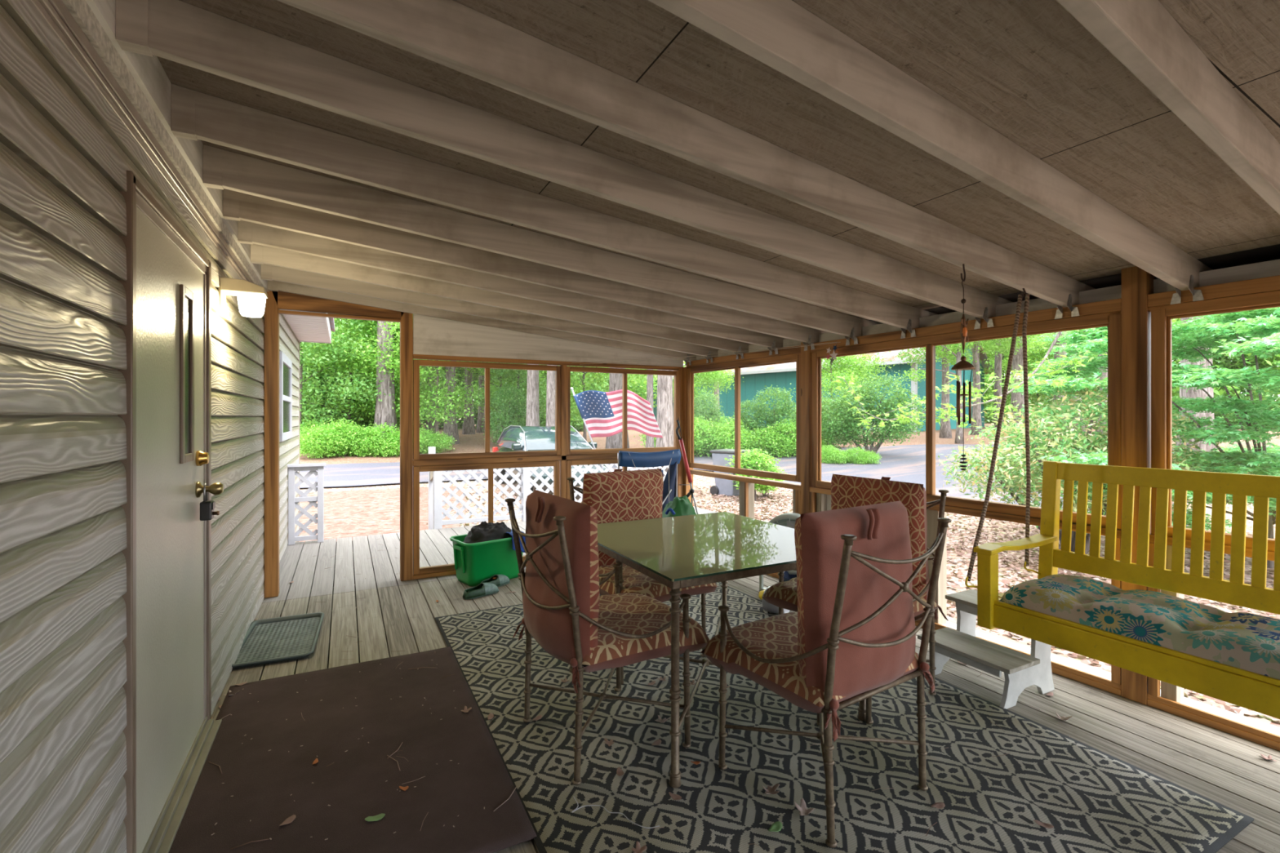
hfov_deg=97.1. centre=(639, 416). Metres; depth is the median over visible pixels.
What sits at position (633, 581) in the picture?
seat cushion
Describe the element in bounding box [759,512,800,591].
floor fan
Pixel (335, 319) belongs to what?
tree
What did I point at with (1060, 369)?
overhanging branch
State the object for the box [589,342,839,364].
string line
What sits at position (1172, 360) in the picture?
tree
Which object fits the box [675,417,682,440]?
strap
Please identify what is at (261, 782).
mat
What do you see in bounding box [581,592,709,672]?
seat cushion
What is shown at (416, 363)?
window
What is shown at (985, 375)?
tree
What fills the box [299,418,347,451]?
shrub
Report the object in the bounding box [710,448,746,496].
trash can
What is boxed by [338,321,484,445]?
tree
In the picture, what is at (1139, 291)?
frame
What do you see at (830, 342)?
string line
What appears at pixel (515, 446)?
mirror
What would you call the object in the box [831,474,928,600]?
cushion
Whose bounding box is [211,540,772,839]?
crumbs
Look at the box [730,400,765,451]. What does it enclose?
bush
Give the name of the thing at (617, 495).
cushion
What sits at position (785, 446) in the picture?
shrub
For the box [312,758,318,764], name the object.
fallen leaf
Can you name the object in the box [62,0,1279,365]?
ceiling
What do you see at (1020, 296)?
rope
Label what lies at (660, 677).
fallen leaf
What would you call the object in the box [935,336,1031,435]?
pine tree
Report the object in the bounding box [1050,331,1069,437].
pine tree
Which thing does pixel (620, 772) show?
fallen leaf
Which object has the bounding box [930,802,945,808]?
fallen leaf
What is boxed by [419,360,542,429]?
tree
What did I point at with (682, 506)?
bag
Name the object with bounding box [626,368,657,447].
pine tree
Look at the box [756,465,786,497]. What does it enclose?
young sapling
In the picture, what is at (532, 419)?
pine tree
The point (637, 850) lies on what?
fallen leaf
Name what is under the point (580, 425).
tree
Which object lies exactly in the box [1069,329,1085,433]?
pine tree
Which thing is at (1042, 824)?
fallen leaf
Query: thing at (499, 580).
clog
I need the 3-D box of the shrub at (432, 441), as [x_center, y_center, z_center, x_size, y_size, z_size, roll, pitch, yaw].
[-7.782,0.858,19.946,2.618,1.039,1.432,0,0,-10]
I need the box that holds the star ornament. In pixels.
[826,342,839,363]
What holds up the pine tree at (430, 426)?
on the ground
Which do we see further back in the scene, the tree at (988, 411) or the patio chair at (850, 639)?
the tree at (988, 411)
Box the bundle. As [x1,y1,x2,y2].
[665,507,675,515]
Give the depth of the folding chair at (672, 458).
5.27 m
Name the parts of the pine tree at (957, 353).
crown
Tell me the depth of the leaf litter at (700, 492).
11.12 m
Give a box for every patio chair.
[504,489,709,785]
[567,468,719,684]
[701,500,951,848]
[761,474,948,724]
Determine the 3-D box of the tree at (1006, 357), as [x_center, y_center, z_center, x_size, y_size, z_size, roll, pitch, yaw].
[25.320,-3.019,36.761,8.037,7.741,6.732,0,0,13]
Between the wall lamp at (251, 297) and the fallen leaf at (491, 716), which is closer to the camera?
the fallen leaf at (491, 716)
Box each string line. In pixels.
[571,342,834,363]
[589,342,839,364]
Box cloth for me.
[506,530,525,552]
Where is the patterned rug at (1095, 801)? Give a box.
[435,582,1253,852]
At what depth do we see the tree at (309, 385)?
20.00 m
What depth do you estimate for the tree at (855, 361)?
24.47 m
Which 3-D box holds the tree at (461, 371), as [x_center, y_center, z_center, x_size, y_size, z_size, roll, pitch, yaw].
[-8.390,-4.127,33.866,9.326,10.141,9.060,0,0,-4]
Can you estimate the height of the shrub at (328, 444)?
1.410 m
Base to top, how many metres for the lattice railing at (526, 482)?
1.165 m
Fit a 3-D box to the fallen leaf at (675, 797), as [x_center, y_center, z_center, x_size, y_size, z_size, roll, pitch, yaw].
[0.118,1.283,1.913,0.052,0.009,0.026,0,0,41]
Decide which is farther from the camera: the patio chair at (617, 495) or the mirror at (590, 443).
the mirror at (590, 443)
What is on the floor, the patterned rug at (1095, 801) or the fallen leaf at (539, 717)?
the patterned rug at (1095, 801)
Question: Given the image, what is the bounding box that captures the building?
[604,342,994,431]
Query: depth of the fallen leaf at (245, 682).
2.72 m
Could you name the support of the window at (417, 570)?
in the frame at (421, 336)
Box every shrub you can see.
[299,417,389,459]
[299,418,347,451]
[337,422,426,457]
[388,426,457,453]
[634,414,751,457]
[700,415,755,454]
[724,447,780,500]
[743,417,844,457]
[821,444,850,464]
[836,446,882,464]
[936,373,1234,554]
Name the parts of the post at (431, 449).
handrail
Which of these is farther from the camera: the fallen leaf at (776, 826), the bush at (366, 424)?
the bush at (366, 424)
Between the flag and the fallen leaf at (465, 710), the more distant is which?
the flag
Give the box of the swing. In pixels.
[964,461,1279,719]
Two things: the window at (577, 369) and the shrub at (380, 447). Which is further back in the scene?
the shrub at (380, 447)
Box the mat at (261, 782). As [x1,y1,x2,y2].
[168,646,536,852]
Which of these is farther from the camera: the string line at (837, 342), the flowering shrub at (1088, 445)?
the flowering shrub at (1088, 445)
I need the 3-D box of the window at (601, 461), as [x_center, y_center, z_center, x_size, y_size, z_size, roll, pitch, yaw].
[-0.143,0.831,5.416,1.196,0.868,0.044,0,0,-28]
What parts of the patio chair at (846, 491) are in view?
leg, leg, arm rail, rail, cross rail, leg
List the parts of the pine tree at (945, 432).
crown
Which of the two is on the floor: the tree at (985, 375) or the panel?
the panel
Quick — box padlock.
[200,482,219,520]
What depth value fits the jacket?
4.49 m
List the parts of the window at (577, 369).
frame rail, frame rail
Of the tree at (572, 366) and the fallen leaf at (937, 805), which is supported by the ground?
the tree at (572, 366)
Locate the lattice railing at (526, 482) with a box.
[432,460,668,529]
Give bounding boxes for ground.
[299,418,1279,724]
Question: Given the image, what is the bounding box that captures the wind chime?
[951,263,975,470]
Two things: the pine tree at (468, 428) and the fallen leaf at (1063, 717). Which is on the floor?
the fallen leaf at (1063, 717)
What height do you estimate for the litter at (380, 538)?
0.015 m
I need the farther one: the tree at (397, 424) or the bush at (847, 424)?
the tree at (397, 424)
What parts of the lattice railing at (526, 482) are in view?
post, rail, lattice panel, post, lattice panel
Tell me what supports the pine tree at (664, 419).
on the ground
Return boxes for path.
[299,485,466,542]
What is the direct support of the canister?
on the patterned rug at (1095, 801)
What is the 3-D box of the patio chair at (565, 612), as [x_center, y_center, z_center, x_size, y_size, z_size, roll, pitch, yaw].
[-0.161,0.800,2.315,0.692,0.980,0.623,0,0,-32]
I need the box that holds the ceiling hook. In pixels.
[1020,288,1026,297]
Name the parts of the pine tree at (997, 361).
crown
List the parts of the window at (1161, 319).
frame rail, frame rail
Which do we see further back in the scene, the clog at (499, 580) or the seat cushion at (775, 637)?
the clog at (499, 580)
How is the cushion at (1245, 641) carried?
on the swing
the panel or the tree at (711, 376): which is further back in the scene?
the tree at (711, 376)
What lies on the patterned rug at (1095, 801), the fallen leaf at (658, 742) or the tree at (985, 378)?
the fallen leaf at (658, 742)
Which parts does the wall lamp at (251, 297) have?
lamp shade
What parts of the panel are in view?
post, lattice panel, cross rail, cap rail, post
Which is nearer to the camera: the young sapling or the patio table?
the patio table
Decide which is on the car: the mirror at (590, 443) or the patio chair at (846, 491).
the mirror at (590, 443)
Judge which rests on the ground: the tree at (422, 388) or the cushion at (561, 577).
the tree at (422, 388)
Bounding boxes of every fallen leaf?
[234,681,247,685]
[279,814,296,826]
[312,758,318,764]
[364,813,385,821]
[399,786,408,791]
[460,706,471,712]
[487,713,493,719]
[532,715,542,720]
[604,737,613,746]
[616,766,623,776]
[631,841,647,852]
[647,680,655,684]
[651,738,661,745]
[654,715,669,723]
[657,676,666,680]
[668,791,681,799]
[690,760,700,764]
[762,783,779,794]
[768,821,782,831]
[794,798,814,815]
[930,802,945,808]
[1034,819,1053,828]
[1045,692,1053,696]
[1055,712,1071,720]
[1260,754,1276,761]
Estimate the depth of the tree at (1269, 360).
30.99 m
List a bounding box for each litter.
[208,537,1165,849]
[395,483,792,526]
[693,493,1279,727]
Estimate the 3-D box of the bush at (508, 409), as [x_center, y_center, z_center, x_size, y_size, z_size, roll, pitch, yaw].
[-5.167,-0.042,22.480,1.671,2.645,2.683,0,0,23]
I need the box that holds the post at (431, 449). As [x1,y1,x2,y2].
[428,446,435,529]
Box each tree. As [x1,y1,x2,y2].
[299,313,399,451]
[302,318,399,425]
[303,334,445,431]
[329,319,462,397]
[332,318,456,419]
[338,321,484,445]
[347,324,493,428]
[354,321,435,436]
[373,320,397,441]
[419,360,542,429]
[439,360,546,427]
[442,360,459,444]
[454,361,576,426]
[455,360,546,435]
[456,365,595,426]
[462,367,475,434]
[475,361,484,433]
[490,365,644,431]
[525,364,539,426]
[538,365,647,440]
[540,368,657,407]
[546,364,555,426]
[604,367,629,448]
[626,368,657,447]
[653,361,743,420]
[653,369,673,476]
[683,361,719,422]
[790,352,894,413]
[888,343,970,438]
[894,335,1033,444]
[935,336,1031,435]
[975,306,1279,568]
[979,333,1066,422]
[980,333,1097,426]
[984,336,1044,422]
[984,355,1044,406]
[984,358,1097,423]
[992,334,1048,427]
[1007,336,1024,427]
[1026,330,1097,428]
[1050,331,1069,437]
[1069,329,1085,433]
[1081,318,1257,427]
[1095,318,1180,434]
[1171,319,1279,404]
[1171,319,1279,429]
[1171,345,1279,427]
[1175,315,1217,471]
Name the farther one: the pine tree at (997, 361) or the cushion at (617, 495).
the pine tree at (997, 361)
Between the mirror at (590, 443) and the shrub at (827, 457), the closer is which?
the mirror at (590, 443)
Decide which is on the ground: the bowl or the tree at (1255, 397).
the tree at (1255, 397)
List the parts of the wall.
corner trim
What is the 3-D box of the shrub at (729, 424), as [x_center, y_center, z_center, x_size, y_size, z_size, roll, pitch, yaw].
[3.039,0.720,20.025,2.147,1.558,3.927,0,0,4]
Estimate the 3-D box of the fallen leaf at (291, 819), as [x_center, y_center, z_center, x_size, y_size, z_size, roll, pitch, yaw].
[-1.119,1.283,1.795,0.026,0.009,0.052,0,0,27]
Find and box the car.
[492,425,608,499]
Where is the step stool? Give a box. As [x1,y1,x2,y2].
[917,589,1054,709]
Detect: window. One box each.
[279,351,292,441]
[413,359,560,460]
[413,460,559,574]
[566,366,677,455]
[566,458,626,499]
[687,353,800,482]
[811,311,1121,528]
[1151,293,1279,551]
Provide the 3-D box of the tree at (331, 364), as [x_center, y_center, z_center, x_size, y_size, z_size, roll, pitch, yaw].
[-11.140,-2.344,22.769,6.120,7.038,7.307,0,0,31]
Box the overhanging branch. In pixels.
[831,331,1107,429]
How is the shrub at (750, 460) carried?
on the ground
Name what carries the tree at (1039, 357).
on the ground
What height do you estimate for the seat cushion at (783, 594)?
0.130 m
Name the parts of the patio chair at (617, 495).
leg, cross rail, arm rail, leg, leg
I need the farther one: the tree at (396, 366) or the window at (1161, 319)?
the tree at (396, 366)
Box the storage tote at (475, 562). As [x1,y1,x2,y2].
[449,533,523,586]
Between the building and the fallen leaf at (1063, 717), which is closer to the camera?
the fallen leaf at (1063, 717)
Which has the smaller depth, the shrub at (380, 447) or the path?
the path
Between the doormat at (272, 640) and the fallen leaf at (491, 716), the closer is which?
the fallen leaf at (491, 716)
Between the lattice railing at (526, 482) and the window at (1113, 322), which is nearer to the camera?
the window at (1113, 322)
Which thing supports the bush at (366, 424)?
on the ground
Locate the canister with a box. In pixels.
[761,588,790,613]
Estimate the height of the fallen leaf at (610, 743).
0.015 m
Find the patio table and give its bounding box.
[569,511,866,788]
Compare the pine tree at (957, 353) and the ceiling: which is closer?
the ceiling
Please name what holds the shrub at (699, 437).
on the ground
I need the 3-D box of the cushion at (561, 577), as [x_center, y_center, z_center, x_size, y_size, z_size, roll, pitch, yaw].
[-0.337,0.610,2.204,0.194,0.591,0.527,-3,2,-32]
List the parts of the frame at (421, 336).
post, post, rail, rail, rail, gable panel, post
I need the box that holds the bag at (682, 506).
[662,495,696,517]
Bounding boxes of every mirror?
[511,443,520,450]
[587,441,596,448]
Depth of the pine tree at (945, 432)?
24.45 m
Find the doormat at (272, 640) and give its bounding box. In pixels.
[231,612,324,668]
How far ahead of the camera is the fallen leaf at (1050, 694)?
2.64 m
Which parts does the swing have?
arm post, armrest, post, rail, rail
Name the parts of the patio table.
leg, glass, apron frame, leg, leg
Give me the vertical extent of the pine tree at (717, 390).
10.611 m
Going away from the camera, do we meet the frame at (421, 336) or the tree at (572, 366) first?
the frame at (421, 336)
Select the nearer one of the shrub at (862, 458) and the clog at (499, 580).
the clog at (499, 580)
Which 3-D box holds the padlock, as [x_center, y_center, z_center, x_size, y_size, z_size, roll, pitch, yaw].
[-1.696,0.332,2.232,0.058,0.146,0.057,0,0,-28]
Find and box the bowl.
[758,589,765,599]
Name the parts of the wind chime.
glass stone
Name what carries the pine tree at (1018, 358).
on the ground
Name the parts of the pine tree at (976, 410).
crown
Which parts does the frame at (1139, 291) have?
post, rail, sill plate, post, white trim, rail, sill plate, post, rail, sill plate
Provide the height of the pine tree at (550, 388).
11.824 m
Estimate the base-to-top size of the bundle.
0.057 m
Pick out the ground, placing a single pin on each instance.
(468, 443)
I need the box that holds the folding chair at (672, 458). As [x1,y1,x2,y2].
[617,448,681,512]
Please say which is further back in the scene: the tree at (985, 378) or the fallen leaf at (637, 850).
the tree at (985, 378)
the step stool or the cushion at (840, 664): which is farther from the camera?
the step stool
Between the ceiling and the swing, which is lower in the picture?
the swing
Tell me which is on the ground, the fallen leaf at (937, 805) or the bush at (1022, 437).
the bush at (1022, 437)
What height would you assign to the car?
1.486 m
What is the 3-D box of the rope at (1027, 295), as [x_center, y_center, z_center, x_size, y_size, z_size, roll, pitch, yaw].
[1.814,0.076,2.654,0.030,1.279,0.169,0,0,37]
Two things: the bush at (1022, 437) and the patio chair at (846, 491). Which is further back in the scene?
the bush at (1022, 437)
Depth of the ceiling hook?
2.59 m
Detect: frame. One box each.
[264,290,683,598]
[683,258,1279,751]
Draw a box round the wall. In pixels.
[0,0,334,852]
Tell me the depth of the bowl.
4.00 m
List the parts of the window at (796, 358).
frame rail, frame rail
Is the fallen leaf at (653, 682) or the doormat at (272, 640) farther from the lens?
the doormat at (272, 640)
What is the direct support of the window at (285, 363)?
in the wall
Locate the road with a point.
(903, 463)
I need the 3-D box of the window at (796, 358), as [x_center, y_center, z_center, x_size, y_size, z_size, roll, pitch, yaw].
[0.874,0.006,5.009,0.046,0.997,1.509,0,0,-30]
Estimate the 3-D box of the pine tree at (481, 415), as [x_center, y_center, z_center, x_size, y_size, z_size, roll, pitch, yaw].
[-7.686,-4.721,29.610,8.026,11.369,5.873,0,0,41]
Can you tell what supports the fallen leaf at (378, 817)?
on the mat at (261, 782)
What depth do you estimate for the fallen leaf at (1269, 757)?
2.15 m
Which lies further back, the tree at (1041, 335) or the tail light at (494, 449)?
the tree at (1041, 335)
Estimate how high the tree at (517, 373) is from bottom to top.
5.851 m
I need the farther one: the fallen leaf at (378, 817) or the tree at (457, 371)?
the tree at (457, 371)
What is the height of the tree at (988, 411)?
13.617 m
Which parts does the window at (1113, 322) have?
frame rail, frame rail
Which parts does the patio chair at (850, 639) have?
leg, arm rail, leg, leg, seat frame, rail, cross rail, cross rail, rail, arm rail, leg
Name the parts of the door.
panel, lite frame, lite glass, knob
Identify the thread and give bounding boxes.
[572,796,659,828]
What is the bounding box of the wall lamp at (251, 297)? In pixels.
[217,276,267,317]
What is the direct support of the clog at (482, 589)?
on the floor
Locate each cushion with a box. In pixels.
[523,489,599,673]
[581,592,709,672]
[582,468,663,566]
[599,564,719,602]
[701,611,919,713]
[761,577,938,620]
[794,500,915,697]
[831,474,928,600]
[999,574,1279,679]
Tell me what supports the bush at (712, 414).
on the ground
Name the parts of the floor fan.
blade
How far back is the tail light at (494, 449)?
14.69 m
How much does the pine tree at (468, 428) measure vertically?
11.805 m
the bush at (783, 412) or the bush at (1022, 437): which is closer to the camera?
the bush at (1022, 437)
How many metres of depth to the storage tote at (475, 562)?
4.39 m
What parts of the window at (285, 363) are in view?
pane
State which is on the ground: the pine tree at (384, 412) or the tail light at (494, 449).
the pine tree at (384, 412)
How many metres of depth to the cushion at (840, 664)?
1.79 m
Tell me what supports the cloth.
hanging from the storage tote at (475, 562)
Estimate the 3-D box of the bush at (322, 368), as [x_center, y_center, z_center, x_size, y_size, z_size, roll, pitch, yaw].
[-13.341,-1.316,23.062,5.031,4.959,3.133,0,0,-33]
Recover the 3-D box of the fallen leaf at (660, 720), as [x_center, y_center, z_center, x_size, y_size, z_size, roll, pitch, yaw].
[0.096,1.275,2.384,0.060,0.025,0.057,0,0,42]
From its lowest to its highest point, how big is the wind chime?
0.862 m
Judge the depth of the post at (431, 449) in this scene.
7.47 m
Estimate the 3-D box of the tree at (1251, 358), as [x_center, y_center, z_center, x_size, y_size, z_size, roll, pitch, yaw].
[37.393,-5.196,32.321,13.197,13.617,11.653,0,0,41]
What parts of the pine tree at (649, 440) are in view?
crown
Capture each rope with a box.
[966,294,1022,582]
[1022,293,1031,566]
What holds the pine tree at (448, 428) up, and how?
on the ground
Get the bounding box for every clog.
[462,582,498,599]
[480,574,510,586]
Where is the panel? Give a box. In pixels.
[287,462,325,545]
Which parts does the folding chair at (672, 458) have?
panel, cord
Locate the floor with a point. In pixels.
(1226, 769)
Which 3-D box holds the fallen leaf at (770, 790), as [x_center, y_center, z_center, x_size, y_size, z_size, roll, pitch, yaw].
[0.450,1.275,1.938,0.060,0.025,0.057,0,0,9]
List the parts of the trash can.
lid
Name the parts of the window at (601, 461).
frame rail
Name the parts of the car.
roof rail, roof rail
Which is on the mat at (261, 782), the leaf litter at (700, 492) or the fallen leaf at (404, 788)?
the fallen leaf at (404, 788)
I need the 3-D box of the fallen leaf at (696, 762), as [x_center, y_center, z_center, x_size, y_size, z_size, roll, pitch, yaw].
[0.206,1.283,2.099,0.036,0.010,0.018,0,0,5]
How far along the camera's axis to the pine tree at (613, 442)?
19.78 m
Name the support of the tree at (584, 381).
on the ground
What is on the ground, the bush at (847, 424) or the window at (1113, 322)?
the bush at (847, 424)
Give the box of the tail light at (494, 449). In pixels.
[492,447,497,452]
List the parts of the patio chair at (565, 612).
leg, rail, cross rail, cross rail, rail, leg, arm rail, leg, arm rail, leg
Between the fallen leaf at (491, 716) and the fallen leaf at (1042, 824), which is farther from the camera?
the fallen leaf at (491, 716)
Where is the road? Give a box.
[299,444,1187,525]
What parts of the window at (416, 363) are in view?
frame rail, frame rail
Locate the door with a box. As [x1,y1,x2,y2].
[117,170,223,852]
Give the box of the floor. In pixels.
[211,506,1279,852]
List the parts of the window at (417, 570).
frame rail, frame rail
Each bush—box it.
[301,339,375,435]
[306,334,399,435]
[480,382,526,446]
[693,391,730,434]
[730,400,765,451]
[741,385,795,448]
[821,371,941,455]
[990,437,1048,488]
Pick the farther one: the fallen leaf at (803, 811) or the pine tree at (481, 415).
the pine tree at (481, 415)
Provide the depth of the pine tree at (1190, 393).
12.73 m
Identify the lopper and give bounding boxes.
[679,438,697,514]
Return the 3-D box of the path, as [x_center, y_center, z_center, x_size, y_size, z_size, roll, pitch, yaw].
[-5.436,1.643,9.261,6.000,0.053,6.950,0,0,-28]
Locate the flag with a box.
[570,386,662,469]
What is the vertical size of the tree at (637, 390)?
12.676 m
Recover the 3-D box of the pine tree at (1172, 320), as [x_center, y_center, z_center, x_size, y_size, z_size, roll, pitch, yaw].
[16.112,-4.177,19.361,7.491,10.611,5.481,0,0,28]
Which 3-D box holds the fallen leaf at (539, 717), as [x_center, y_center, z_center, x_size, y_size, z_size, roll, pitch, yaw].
[-0.436,1.283,2.408,0.026,0.009,0.052,0,0,36]
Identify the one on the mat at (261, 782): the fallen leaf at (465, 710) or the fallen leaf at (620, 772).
the fallen leaf at (465, 710)
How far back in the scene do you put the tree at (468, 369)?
26.47 m
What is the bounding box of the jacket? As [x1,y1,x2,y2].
[462,520,511,543]
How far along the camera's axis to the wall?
1.23 m
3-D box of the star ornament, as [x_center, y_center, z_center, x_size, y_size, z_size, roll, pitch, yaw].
[1.378,-0.456,4.019,0.067,0.160,0.134,0,0,-28]
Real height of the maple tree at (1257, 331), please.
3.322 m
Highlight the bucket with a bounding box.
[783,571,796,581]
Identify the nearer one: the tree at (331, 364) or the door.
the door

